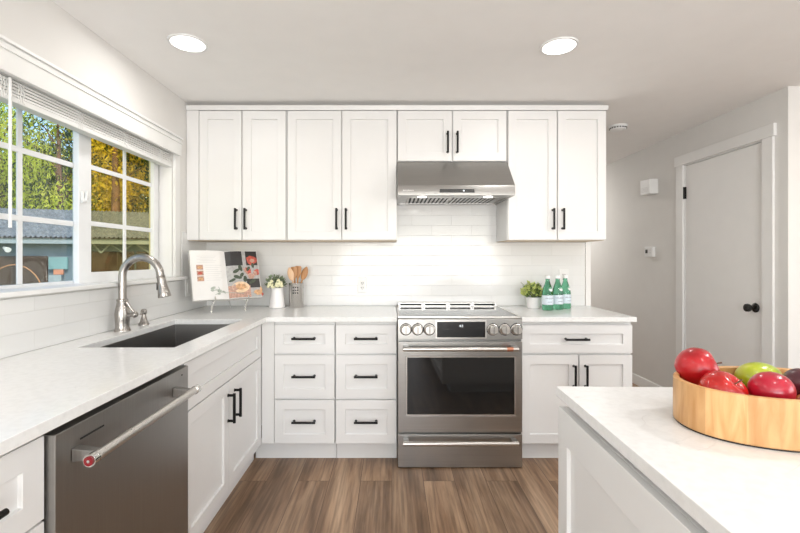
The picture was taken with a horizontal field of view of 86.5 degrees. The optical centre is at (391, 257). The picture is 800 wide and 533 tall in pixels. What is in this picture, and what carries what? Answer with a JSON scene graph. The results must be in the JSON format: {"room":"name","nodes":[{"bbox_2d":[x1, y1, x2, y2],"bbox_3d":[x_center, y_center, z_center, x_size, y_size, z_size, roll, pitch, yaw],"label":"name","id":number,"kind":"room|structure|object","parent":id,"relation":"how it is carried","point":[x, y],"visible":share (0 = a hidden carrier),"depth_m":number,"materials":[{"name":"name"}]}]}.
{"room":"kitchen","nodes":[
{"label":"kitchen","id":0,"kind":"room"},
{"bbox_2d":[0,0,188,299],"bbox_3d":[-1.495,0.102,0.035,0.150,2.355,6.670,0,0,0],"label":"wall","id":1,"kind":"structure","parent":0,"point":[42,27],"depth_m":2.03,"materials":[{"name":"paint"}]},
{"bbox_2d":[0,34,187,297],"bbox_3d":[-1.454,-0.327,2.088,0.168,0.937,1.536,0,0,0],"label":"window","id":2,"kind":"structure","parent":1,"relation":"in","point":[159,184],"depth_m":2.06,"materials":[{"name":"white plastic"}]},
{"bbox_2d":[0,42,182,227],"bbox_3d":[-1.417,-0.433,2.078,0.097,0.642,1.405,0,0,0],"label":"window blind","id":3,"kind":"object","parent":2,"relation":"attached to","point":[26,85],"visible":1,"depth_m":1.85,"materials":[{"name":"white plastic"}]},
{"bbox_2d":[0,232,206,358],"bbox_3d":[-1.416,0.094,1.220,0.008,0.540,4.041,0,0,0],"label":"wall tile","id":4,"kind":"structure","parent":1,"relation":"attached to","point":[27,324],"depth_m":1.90,"materials":[{"name":"white tile"}]},
{"bbox_2d":[185,279,190,295],"bbox_3d":[-1.407,0.205,2.935,0.008,0.115,0.070,0,0,0],"label":"wall switch","id":5,"kind":"object","parent":4,"relation":"attached to","point":[187,282],"visible":0.91,"depth_m":2.92,"materials":[{"name":"white plastic"}]},
{"bbox_2d":[207,242,584,424],"bbox_3d":[0.048,0.102,3.310,2.935,2.355,0.120,0,0,0],"label":"wall","id":6,"kind":"structure","parent":0,"point":[207,242],"depth_m":3.25,"materials":[{"name":"paint"}]},
{"bbox_2d":[186,110,293,241],"bbox_3d":[-1.072,-0.570,3.069,0.688,0.897,0.362,0,0,0],"label":"upper cabinet","id":7,"kind":"object","parent":6,"relation":"attached to","point":[236,161],"visible":0.97,"depth_m":2.93,"materials":[{"name":"paint"}]},
{"bbox_2d":[186,105,608,110],"bbox_3d":[0.035,-1.033,2.952,2.902,0.028,0.076,0,0,0],"label":"crown molding","id":8,"kind":"structure","parent":7,"relation":"attached to","point":[188,107],"depth_m":2.92,"materials":[{"name":"paint"}]},
{"bbox_2d":[287,111,396,241],"bbox_3d":[-0.345,-0.570,3.069,0.757,0.897,0.362,0,0,0],"label":"upper cabinet","id":9,"kind":"object","parent":6,"relation":"attached to","point":[342,165],"visible":1,"depth_m":2.94,"materials":[{"name":"paint"}]},
{"bbox_2d":[207,205,584,305],"bbox_3d":[0.026,-0.023,3.246,2.891,0.774,0.008,0,0,0],"label":"wall tile","id":10,"kind":"structure","parent":6,"relation":"attached to","point":[440,253],"depth_m":3.24,"materials":[{"name":"white tile"}]},
{"bbox_2d":[358,278,366,292],"bbox_3d":[-0.227,0.207,3.238,0.070,0.115,0.007,0,0,0],"label":"wall socket","id":11,"kind":"object","parent":10,"relation":"attached to","point":[362,282],"visible":1,"depth_m":3.24,"materials":[{"name":"white plastic"}]},
{"bbox_2d":[559,269,567,284],"bbox_3d":[1.309,0.145,3.238,0.070,0.115,0.007,0,0,0],"label":"wall socket","id":12,"kind":"object","parent":10,"relation":"attached to","point":[562,272],"visible":0.44,"depth_m":3.24,"materials":[{"name":"white plastic"}]},
{"bbox_2d":[397,111,506,161],"bbox_3d":[0.416,-0.841,3.069,0.757,0.354,0.362,0,0,0],"label":"upper cabinet","id":13,"kind":"object","parent":6,"relation":"attached to","point":[422,136],"visible":0.98,"depth_m":2.93,"materials":[{"name":"paint"}]},
{"bbox_2d":[397,162,514,204],"bbox_3d":[0.415,-0.532,2.992,0.758,0.260,0.514,0,0,0],"label":"range hood","id":14,"kind":"object","parent":13,"relation":"attached to","point":[418,183],"visible":0.95,"depth_m":2.81,"materials":[{"name":"metal"}]},
{"bbox_2d":[496,111,605,241],"bbox_3d":[1.137,-0.570,3.069,0.678,0.897,0.362,0,0,0],"label":"upper cabinet","id":15,"kind":"object","parent":6,"relation":"attached to","point":[556,160],"visible":0.97,"depth_m":2.94,"materials":[{"name":"paint"}]},
{"bbox_2d":[585,243,585,305],"bbox_3d":[1.474,0.122,3.245,0.004,0.481,0.010,0,0,0],"label":"trim","id":16,"kind":"structure","parent":6,"relation":"attached to","point":[585,243],"depth_m":3.24,"materials":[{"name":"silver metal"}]},
{"bbox_2d":[585,242,590,305],"bbox_3d":[1.498,-0.354,3.246,0.039,1.437,0.008,0,0,0],"label":"trim","id":17,"kind":"structure","parent":6,"relation":"attached to","point":[588,244],"depth_m":3.24,"materials":[{"name":"paint"}]},
{"bbox_2d":[204,383,639,532],"bbox_3d":[1.750,1.330,1.850,6.700,0.100,10.500,0,0,0],"label":"floor","id":18,"kind":"structure","parent":0,"point":[273,495],"depth_m":2.27,"materials":[{"name":"brown wood"}]},
{"bbox_2d":[0,436,43,532],"bbox_3d":[-1.088,0.837,0.697,0.633,0.884,0.593,0,0,0],"label":"base cabinet","id":19,"kind":"object","parent":18,"relation":"on","point":[21,468],"visible":0.86,"depth_m":0.94,"materials":[{"name":"paint"}]},
{"bbox_2d":[0,306,396,455],"bbox_3d":[-0.694,0.380,1.815,1.452,0.029,2.870,0,0,0],"label":"countertop","id":20,"kind":"structure","parent":19,"relation":"on","point":[42,390],"depth_m":1.47,"materials":[{"name":"stone"}]},
{"bbox_2d":[114,254,170,331],"bbox_3d":[-1.248,0.172,2.127,0.272,0.386,0.077,0,0,0],"label":"faucet","id":21,"kind":"object","parent":20,"relation":"on","point":[122,314],"visible":1,"depth_m":2.11,"materials":[{"name":"silver metal"}]},
{"bbox_2d":[138,309,148,325],"bbox_3d":[-1.352,0.321,2.298,0.054,0.088,0.088,0,0,0],"label":"soap dispenser","id":22,"kind":"object","parent":20,"relation":"on","point":[143,321],"visible":1,"depth_m":2.30,"materials":[{"name":"silver metal"}]},
{"bbox_2d":[100,324,229,347],"bbox_3d":[-1.087,0.493,2.127,0.426,0.197,0.817,0,0,0],"label":"sink","id":23,"kind":"object","parent":20,"relation":"in","point":[175,335],"visible":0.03,"depth_m":2.46,"materials":[{"name":"metal"}]},
{"bbox_2d":[211,295,248,313],"bbox_3d":[-1.149,0.220,2.932,0.254,0.290,0.243,0,0,-38],"label":"book stand","id":24,"kind":"object","parent":20,"relation":"on","point":[247,299],"visible":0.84,"depth_m":2.85,"materials":[{"name":"silver metal"}]},
{"bbox_2d":[188,250,263,301],"bbox_3d":[-1.134,0.117,2.924,0.470,0.336,0.142,0,0,-38],"label":"cookbook","id":25,"kind":"object","parent":24,"relation":"on","point":[225,275],"visible":1,"depth_m":2.90,"materials":[{"name":"white paper"}]},
{"bbox_2d":[228,285,251,297],"bbox_3d":[-1.046,0.231,2.927,0.150,0.087,0.038,0,0,-32],"label":"print","id":26,"kind":"object","parent":25,"relation":"attached to","point":[234,291],"depth_m":2.92},
{"bbox_2d":[224,251,261,298],"bbox_3d":[-1.047,0.114,2.987,0.255,0.326,0.216,0,0,0],"label":"food photo","id":27,"kind":"object","parent":25,"relation":"attached to","point":[241,270],"depth_m":2.97},
{"bbox_2d":[246,256,256,264],"bbox_3d":[-1.008,0.018,3.052,0.025,0.069,0.078,0,0,44],"label":"flower","id":28,"kind":"object","parent":25,"relation":"on","point":[250,260],"depth_m":3.05,"materials":[{"name":"red paper"}]},
{"bbox_2d":[264,274,286,307],"bbox_3d":[-0.860,0.241,3.133,0.163,0.247,0.126,0,0,15],"label":"flower vase","id":29,"kind":"object","parent":20,"relation":"on","point":[277,300],"visible":1,"depth_m":3.09,"materials":[{"name":"white ceramic"}]},
{"bbox_2d":[289,282,303,307],"bbox_3d":[-0.707,0.274,3.140,0.109,0.182,0.109,0,0,0],"label":"utensil crock","id":30,"kind":"object","parent":20,"relation":"on","point":[296,290],"visible":0.98,"depth_m":3.09,"materials":[{"name":"ceramic"}]},
{"bbox_2d":[287,267,293,282],"bbox_3d":[-0.721,0.213,3.114,0.093,0.288,0.012,0,0,4],"label":"wooden spoon","id":31,"kind":"object","parent":30,"relation":"in","point":[290,272],"visible":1,"depth_m":3.11,"materials":[{"name":"brown wood"}]},
{"bbox_2d":[291,267,296,282],"bbox_3d":[-0.723,0.210,3.135,0.050,0.292,0.012,0,0,10],"label":"wooden spatula","id":32,"kind":"object","parent":30,"relation":"in","point":[294,269],"visible":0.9,"depth_m":3.13,"materials":[{"name":"brown wood"}]},
{"bbox_2d":[295,266,300,282],"bbox_3d":[-0.696,0.207,3.155,0.049,0.297,0.013,0,0,11],"label":"wooden spatula","id":33,"kind":"object","parent":30,"relation":"in","point":[298,267],"visible":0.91,"depth_m":3.15,"materials":[{"name":"brown wood"}]},
{"bbox_2d":[301,267,307,282],"bbox_3d":[-0.684,0.210,3.172,0.116,0.294,0.012,0,0,3],"label":"wooden spoon","id":34,"kind":"object","parent":30,"relation":"in","point":[304,273],"visible":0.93,"depth_m":3.17,"materials":[{"name":"brown wood"}]},
{"bbox_2d":[41,365,201,532],"bbox_3d":[-1.056,0.787,1.324,0.688,0.785,0.652,0,0,0],"label":"dishwasher","id":35,"kind":"object","parent":18,"relation":"on","point":[121,465],"visible":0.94,"depth_m":1.25,"materials":[{"name":"metal"}]},
{"bbox_2d":[182,325,260,532],"bbox_3d":[-1.088,0.837,2.179,0.633,0.884,1.043,0,0,0],"label":"base cabinet","id":36,"kind":"object","parent":18,"relation":"on","point":[224,418],"visible":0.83,"depth_m":2.04,"materials":[{"name":"paint"}]},
{"bbox_2d":[256,322,336,457],"bbox_3d":[-0.614,0.837,2.923,0.517,0.884,0.634,0,0,0],"label":"base cabinet","id":37,"kind":"object","parent":18,"relation":"on","point":[299,358],"visible":0.94,"depth_m":2.65,"materials":[{"name":"paint"}]},
{"bbox_2d":[336,322,396,457],"bbox_3d":[-0.161,0.837,2.923,0.383,0.884,0.634,0,0,0],"label":"base cabinet","id":38,"kind":"object","parent":18,"relation":"on","point":[366,352],"visible":0.96,"depth_m":2.65,"materials":[{"name":"paint"}]},
{"bbox_2d":[397,302,521,466],"bbox_3d":[0.414,0.806,2.878,0.758,0.946,0.715,0,0,0],"label":"range oven","id":39,"kind":"object","parent":18,"relation":"on","point":[459,364],"visible":1,"depth_m":2.58,"materials":[{"name":"metal"}]},
{"bbox_2d":[397,306,520,317],"bbox_3d":[0.414,0.372,2.889,0.758,0.025,0.541,0,0,0],"label":"cooktop","id":40,"kind":"object","parent":39,"relation":"in","point":[402,311],"depth_m":2.82,"materials":[{"name":"metal"}]},
{"bbox_2d":[521,322,631,457],"bbox_3d":[1.149,0.837,2.923,0.697,0.884,0.634,0,0,0],"label":"base cabinet","id":41,"kind":"object","parent":18,"relation":"on","point":[554,354],"visible":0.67,"depth_m":2.66,"materials":[{"name":"paint"}]},
{"bbox_2d":[497,306,636,321],"bbox_3d":[1.152,0.380,2.932,0.712,0.029,0.634,0,0,0],"label":"countertop","id":42,"kind":"structure","parent":41,"relation":"on","point":[575,313],"depth_m":2.70,"materials":[{"name":"stone"}]},
{"bbox_2d":[520,280,542,308],"bbox_3d":[1.028,0.264,3.101,0.182,0.202,0.155,0,0,0],"label":"potted plant","id":43,"kind":"object","parent":42,"relation":"on","point":[533,301],"visible":0.97,"depth_m":3.07,"materials":[{"name":"green plant"}]},
{"bbox_2d":[542,276,553,309],"bbox_3d":[1.093,0.245,2.985,0.078,0.240,0.078,0,0,0],"label":"water bottle","id":44,"kind":"object","parent":42,"relation":"on","point":[547,293],"visible":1,"depth_m":2.96,"materials":[{"name":"green glass"}]},
{"bbox_2d":[553,276,562,309],"bbox_3d":[1.177,0.245,3.020,0.078,0.240,0.078,0,0,0],"label":"water bottle","id":45,"kind":"object","parent":42,"relation":"on","point":[557,289],"visible":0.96,"depth_m":2.99,"materials":[{"name":"green glass"}]},
{"bbox_2d":[561,275,570,308],"bbox_3d":[1.254,0.245,3.075,0.078,0.240,0.078,0,0,0],"label":"water bottle","id":46,"kind":"object","parent":42,"relation":"on","point":[565,286],"visible":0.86,"depth_m":3.05,"materials":[{"name":"green glass"}]},
{"bbox_2d":[558,406,708,532],"bbox_3d":[0.991,0.837,0.136,1.098,0.886,2.101,0,0,2],"label":"kitchen island","id":47,"kind":"object","parent":18,"relation":"on","point":[600,490],"visible":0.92,"depth_m":0.95,"materials":[{"name":"paint"}]},
{"bbox_2d":[556,386,799,532],"bbox_3d":[1.004,0.379,0.116,1.130,0.028,2.161,0,0,1],"label":"island countertop","id":48,"kind":"structure","parent":47,"relation":"on","point":[725,487],"depth_m":0.76,"materials":[{"name":"stone"}]},
{"bbox_2d":[673,366,799,452],"bbox_3d":[0.836,0.316,0.918,0.416,0.098,0.268,0,0,0],"label":"fruit bowl","id":49,"kind":"object","parent":48,"relation":"on","point":[770,423],"visible":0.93,"depth_m":0.83,"materials":[{"name":"brown wood"}]},
{"bbox_2d":[674,347,721,384],"bbox_3d":[0.708,0.255,0.985,0.091,0.092,0.093,0,0,15],"label":"apple","id":50,"kind":"object","parent":49,"relation":"in","point":[693,363],"visible":0.77,"depth_m":0.96,"materials":[{"name":"red plant"}]},
{"bbox_2d":[699,371,748,394],"bbox_3d":[0.697,0.282,0.894,0.086,0.084,0.087,0,0,20],"label":"apple","id":51,"kind":"object","parent":49,"relation":"in","point":[718,380],"visible":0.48,"depth_m":0.88,"materials":[{"name":"red plant"}]},
{"bbox_2d":[734,362,782,386],"bbox_3d":[0.865,0.282,0.997,0.101,0.072,0.082,0,0,31],"label":"apple","id":52,"kind":"object","parent":49,"relation":"in","point":[744,372],"visible":0.48,"depth_m":0.98,"materials":[{"name":"green plant"}]},
{"bbox_2d":[747,371,796,398],"bbox_3d":[0.781,0.273,0.874,0.080,0.075,0.078,0,0,28],"label":"apple","id":53,"kind":"object","parent":49,"relation":"in","point":[764,384],"visible":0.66,"depth_m":0.85,"materials":[{"name":"red plant"}]},
{"bbox_2d":[783,368,799,394],"bbox_3d":[0.907,0.282,0.938,0.075,0.075,0.075,0,0,27],"label":"plum","id":54,"kind":"object","parent":49,"relation":"in","point":[793,375],"visible":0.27,"depth_m":0.93,"materials":[{"name":"purple plant"}]},
{"bbox_2d":[52,0,799,164],"bbox_3d":[1.750,-1.150,1.850,6.700,0.150,10.500,0,0,0],"label":"ceiling","id":55,"kind":"structure","parent":0,"point":[663,69],"depth_m":2.20,"materials":[{"name":"paint"}]},
{"bbox_2d":[167,33,207,52],"bbox_3d":[-1.020,-1.072,2.125,0.188,0.006,0.188,0,0,0],"label":"recessed light","id":56,"kind":"object","parent":55,"relation":"in","point":[181,41],"visible":1,"depth_m":2.12,"materials":[{"name":"white plastic"}]},
{"bbox_2d":[540,36,578,55],"bbox_3d":[0.847,-1.072,2.155,0.188,0.006,0.188,0,0,0],"label":"recessed light","id":57,"kind":"object","parent":55,"relation":"in","point":[559,45],"visible":1,"depth_m":2.15,"materials":[{"name":"white plastic"}]},
{"bbox_2d":[608,123,627,131],"bbox_3d":[1.840,-1.055,3.460,0.140,0.038,0.140,0,0,0],"label":"smoke detector","id":58,"kind":"object","parent":55,"relation":"attached to","point":[619,127],"visible":1,"depth_m":3.42,"materials":[{"name":"white plastic"}]},
{"bbox_2d":[591,86,799,386],"bbox_3d":[2.540,0.102,4.830,0.120,2.355,4.340,0,0,0],"label":"wall","id":59,"kind":"structure","parent":0,"point":[625,281],"depth_m":3.88,"materials":[{"name":"paint"}]},
{"bbox_2d":[632,373,661,386],"bbox_3d":[2.473,1.231,5.350,0.014,0.098,3.300,0,0,0],"label":"baseboard","id":60,"kind":"structure","parent":59,"relation":"attached to","point":[638,380],"depth_m":4.20,"materials":[{"name":"paint"}]},
{"bbox_2d":[641,179,657,195],"bbox_3d":[2.437,-0.670,4.027,0.086,0.140,0.145,0,0,0],"label":"door chime","id":61,"kind":"object","parent":59,"relation":"attached to","point":[649,187],"visible":1,"depth_m":3.96,"materials":[{"name":"white plastic"}]},
{"bbox_2d":[645,247,654,256],"bbox_3d":[2.463,-0.059,4.060,0.033,0.098,0.130,0,0,0],"label":"thermostat","id":62,"kind":"object","parent":59,"relation":"attached to","point":[649,251],"visible":1,"depth_m":4.03,"materials":[{"name":"white plastic"}]},
{"bbox_2d":[674,123,776,366],"bbox_3d":[2.506,0.204,3.221,0.187,2.152,0.966,0,0,0],"label":"door","id":63,"kind":"structure","parent":59,"relation":"in","point":[725,200],"depth_m":3.14,"materials":[{"name":"paint"}]},
{"label":"outside","id":64,"kind":"structure","parent":0,"visible":0},
{"bbox_3d":[-30.790,1.880,25.000,58.420,0.200,70.000,0,0,0],"label":"ground","id":65,"kind":"structure","parent":64,"visible":0},
{"bbox_2d":[0,102,72,208],"bbox_3d":[-24.214,-5.032,26.603,8.594,13.820,8.531,0,0,36],"label":"tree","id":66,"kind":"object","parent":65,"relation":"on","point":[4,114],"visible":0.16,"depth_m":25.94,"materials":[{"name":"green plant"}]},
{"bbox_2d":[0,104,120,210],"bbox_3d":[-20.600,-4.458,26.288,7.115,13.406,6.785,0,0,29],"label":"tree","id":67,"kind":"object","parent":65,"relation":"on","point":[59,199],"visible":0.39,"depth_m":24.91,"materials":[{"name":"green plant"}]},
{"bbox_2d":[0,208,148,285],"bbox_3d":[-12.791,-0.259,20.947,13.800,4.078,8.980,0,0,-17],"label":"house","id":68,"kind":"structure","parent":65,"relation":"on","point":[47,248],"depth_m":16.87,"materials":[{"name":"tile"}]},
{"bbox_2d":[40,126,148,211],"bbox_3d":[-18.140,-5.019,27.824,8.998,13.609,7.098,0,0,-6],"label":"tree","id":69,"kind":"object","parent":65,"relation":"on","point":[114,194],"visible":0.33,"depth_m":26.20,"materials":[{"name":"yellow plant"}]},
{"bbox_2d":[67,142,148,210],"bbox_3d":[-19.986,-4.692,33.363,11.705,13.759,9.836,0,0,8],"label":"tree","id":70,"kind":"object","parent":65,"relation":"on","point":[69,142],"visible":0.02,"depth_m":31.25,"materials":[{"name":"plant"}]},
{"bbox_2d":[119,153,148,212],"bbox_3d":[-13.597,-5.167,28.002,7.574,13.904,8.063,0,0,-38],"label":"tree","id":71,"kind":"object","parent":65,"relation":"on","point":[144,162],"visible":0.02,"depth_m":26.07,"materials":[{"name":"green plant"}]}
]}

